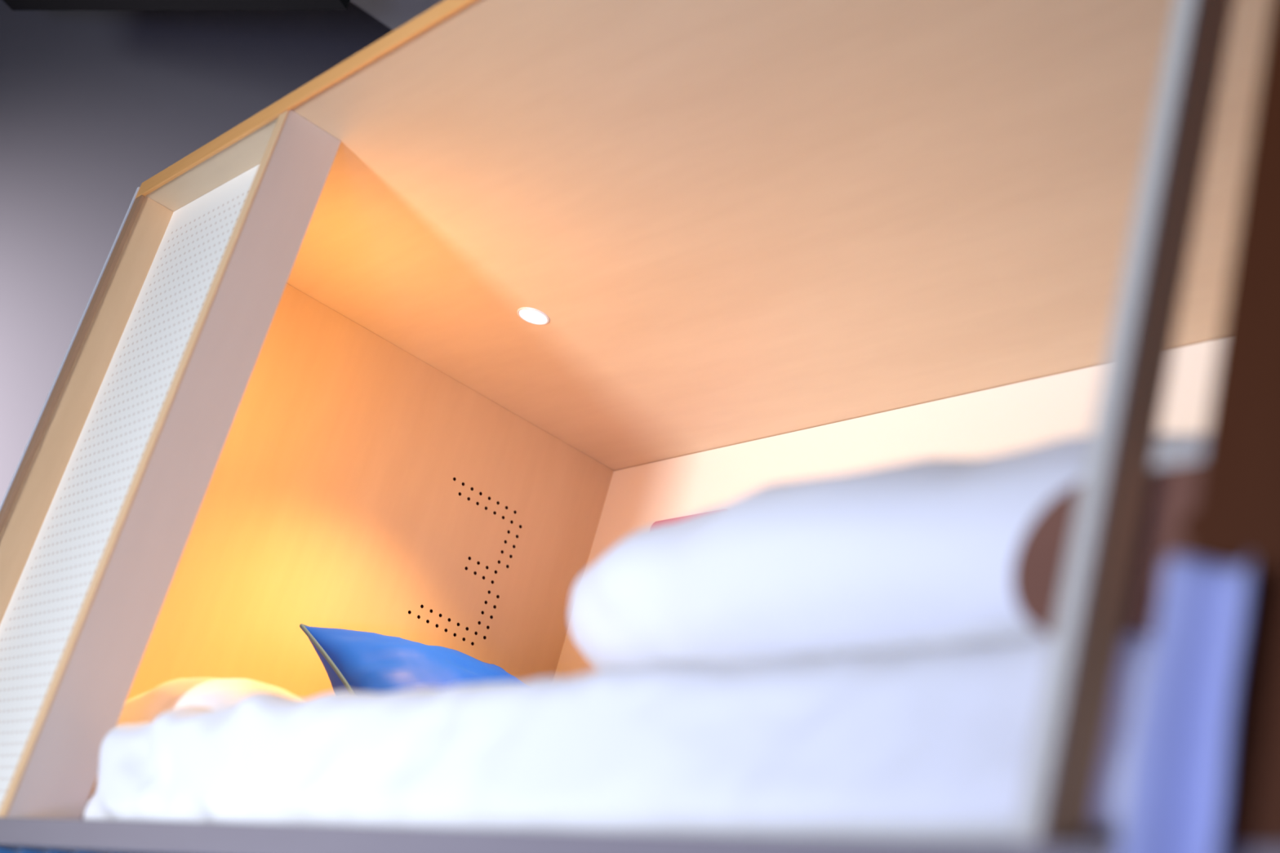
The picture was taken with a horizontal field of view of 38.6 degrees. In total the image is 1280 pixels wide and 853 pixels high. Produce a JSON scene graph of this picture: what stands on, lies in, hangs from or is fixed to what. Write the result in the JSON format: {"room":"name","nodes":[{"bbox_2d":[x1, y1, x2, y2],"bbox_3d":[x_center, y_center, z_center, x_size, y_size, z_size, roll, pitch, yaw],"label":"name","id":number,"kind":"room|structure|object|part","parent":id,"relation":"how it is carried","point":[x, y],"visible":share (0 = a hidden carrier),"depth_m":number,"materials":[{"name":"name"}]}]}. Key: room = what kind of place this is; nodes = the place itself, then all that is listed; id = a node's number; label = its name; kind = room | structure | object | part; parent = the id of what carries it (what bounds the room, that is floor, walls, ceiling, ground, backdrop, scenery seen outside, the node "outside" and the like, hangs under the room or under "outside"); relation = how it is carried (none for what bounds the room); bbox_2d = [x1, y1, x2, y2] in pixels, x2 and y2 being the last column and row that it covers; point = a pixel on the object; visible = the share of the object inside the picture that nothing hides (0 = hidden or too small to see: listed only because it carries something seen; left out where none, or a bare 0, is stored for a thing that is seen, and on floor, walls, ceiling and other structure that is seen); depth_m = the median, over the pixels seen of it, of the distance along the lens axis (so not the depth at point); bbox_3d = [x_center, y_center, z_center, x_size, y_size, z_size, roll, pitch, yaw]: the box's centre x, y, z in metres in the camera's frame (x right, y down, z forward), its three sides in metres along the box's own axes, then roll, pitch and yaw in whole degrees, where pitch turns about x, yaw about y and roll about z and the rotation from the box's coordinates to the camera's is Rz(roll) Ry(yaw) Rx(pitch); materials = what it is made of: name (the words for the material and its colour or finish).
{"room":"dormitory","nodes":[
{"label":"dormitory","id":0,"kind":"room"},
{"bbox_2d":[0,0,403,504],"bbox_3d":[-2.501,-0.089,3.039,4.600,4.150,0.150,31,-27,-31],"label":"wall","id":1,"kind":"structure","parent":0,"point":[95,104],"depth_m":4.10,"materials":[{"name":"grey paint"}]},
{"bbox_3d":[0.050,-2.455,1.423,4.600,0.080,6.550,31,-27,-31],"label":"ceiling","id":2,"kind":"structure","parent":0,"visible":0},
{"bbox_2d":[3,0,350,10],"bbox_3d":[-0.879,-1.257,3.626,0.811,0.799,0.350,6,-25,23],"label":"duct","id":3,"kind":"object","parent":2,"relation":"attached to","point":[15,5],"visible":1,"depth_m":3.60,"materials":[{"name":"black metal"}]},
{"bbox_2d":[350,0,443,30],"bbox_3d":[-0.170,-1.054,3.946,0.879,0.549,0.500,31,-27,-31],"label":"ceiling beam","id":4,"kind":"structure","parent":2,"relation":"attached to","point":[393,14],"depth_m":3.87,"materials":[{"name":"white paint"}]},
{"bbox_3d":[-1.004,1.275,-0.234,4.600,0.050,6.500,31,-27,-31],"label":"floor","id":5,"kind":"structure","parent":0,"visible":0},
{"bbox_2d":[0,0,1279,852],"bbox_3d":[-0.046,0.866,1.741,1.020,2.695,2.257,31,-27,-31],"label":"bunk","id":6,"kind":"object","parent":5,"relation":"on","point":[760,243],"visible":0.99,"depth_m":2.40,"materials":[{"name":"brown wood"}]},
{"bbox_2d":[0,848,85,852],"bbox_3d":[-0.564,0.978,1.437,0.031,1.299,1.960,31,-27,-31],"label":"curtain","id":7,"kind":"object","parent":6,"relation":"hanging from","point":[2,850],"visible":1,"depth_m":2.01,"materials":[{"name":"blue fabric"}]},
{"bbox_2d":[80,801,88,819],"bbox_3d":[0.009,0.585,1.966,0.895,0.080,2.003,31,-27,-31],"label":"mattress","id":8,"kind":"object","parent":6,"relation":"on","point":[82,817],"visible":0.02,"depth_m":2.15,"materials":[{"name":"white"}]},
{"bbox_2d":[87,677,302,801],"bbox_3d":[-0.566,0.454,2.416,0.299,0.212,0.557,31,-27,-31],"label":"pillow","id":9,"kind":"object","parent":8,"relation":"on","point":[214,693],"visible":0.16,"depth_m":2.28,"materials":[{"name":"white fabric"}]},
{"bbox_2d":[83,632,1152,844],"bbox_3d":[0.147,0.463,1.769,0.891,0.162,1.464,31,-27,-31],"label":"duvet","id":10,"kind":"object","parent":8,"relation":"on","point":[931,743],"visible":0.8,"depth_m":1.31,"materials":[{"name":"white fabric"}]},
{"bbox_2d":[568,433,1207,669],"bbox_3d":[0.321,0.195,1.530,0.560,0.232,0.910,31,-27,-31],"label":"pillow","id":11,"kind":"object","parent":10,"relation":"on","point":[923,552],"visible":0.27,"depth_m":1.36,"materials":[{"name":"white fabric"}]},
{"bbox_3d":[-0.706,0.072,2.491,0.015,0.986,0.442,31,-27,-31],"label":"perforated panel","id":12,"kind":"part","parent":6,"relation":"part of","materials":[{"name":"white metal"}]},
{"bbox_3d":[-0.552,0.356,2.894,0.974,1.098,0.022,31,-27,-31],"label":"panel","id":13,"kind":"part","parent":6,"relation":"part of","materials":[{"name":"brown wood"}]},
{"bbox_2d":[299,623,522,693],"bbox_3d":[-0.250,0.466,2.787,0.501,0.294,0.369,31,-27,-31],"label":"cushion","id":14,"kind":"object","parent":6,"relation":"on","point":[359,661],"visible":0.31,"depth_m":2.75,"materials":[{"name":"blue fabric"}]},
{"bbox_2d":[516,306,549,324],"bbox_3d":[-0.167,-0.172,2.851,0.052,0.002,0.052,31,-27,-31],"label":"recessed light","id":15,"kind":"object","parent":6,"relation":"attached to","point":[531,315],"visible":1,"depth_m":2.85,"materials":[{"name":"white metal"}]},
{"bbox_3d":[-0.320,0.367,1.602,0.026,0.031,2.236,31,-27,-31],"label":"bed rail","id":16,"kind":"part","parent":6,"relation":"part of","materials":[{"name":"grey laminate"}]},
{"bbox_2d":[652,515,690,525],"bbox_3d":[0.064,0.228,3.067,0.002,0.173,0.202,31,-27,-31],"label":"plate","id":17,"kind":"object","parent":6,"relation":"attached to","point":[676,518],"visible":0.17,"depth_m":3.15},
{"bbox_3d":[0.301,-0.315,2.253,1.012,0.024,2.236,31,-27,-31],"label":"ceiling panel","id":18,"kind":"part","parent":6,"relation":"part of","materials":[{"name":"brown wood"}]},
{"bbox_3d":[0.517,0.402,2.299,0.020,1.098,2.255,31,-27,-31],"label":"panel","id":19,"kind":"part","parent":6,"relation":"part of","materials":[{"name":"white laminate"}]},
{"bbox_3d":[0.348,-0.212,1.157,0.034,0.986,0.031,31,-27,-31],"label":"upright post","id":20,"kind":"part","parent":6,"relation":"part of","materials":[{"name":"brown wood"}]},
{"bbox_2d":[1116,555,1253,852],"bbox_3d":[0.235,0.255,0.841,0.055,0.422,0.034,-4,-30,38],"label":"hanging towel","id":21,"kind":"object","parent":6,"relation":"hanging from","point":[1175,793],"visible":1,"depth_m":0.89,"materials":[{"name":"blue fabric"}]}
]}

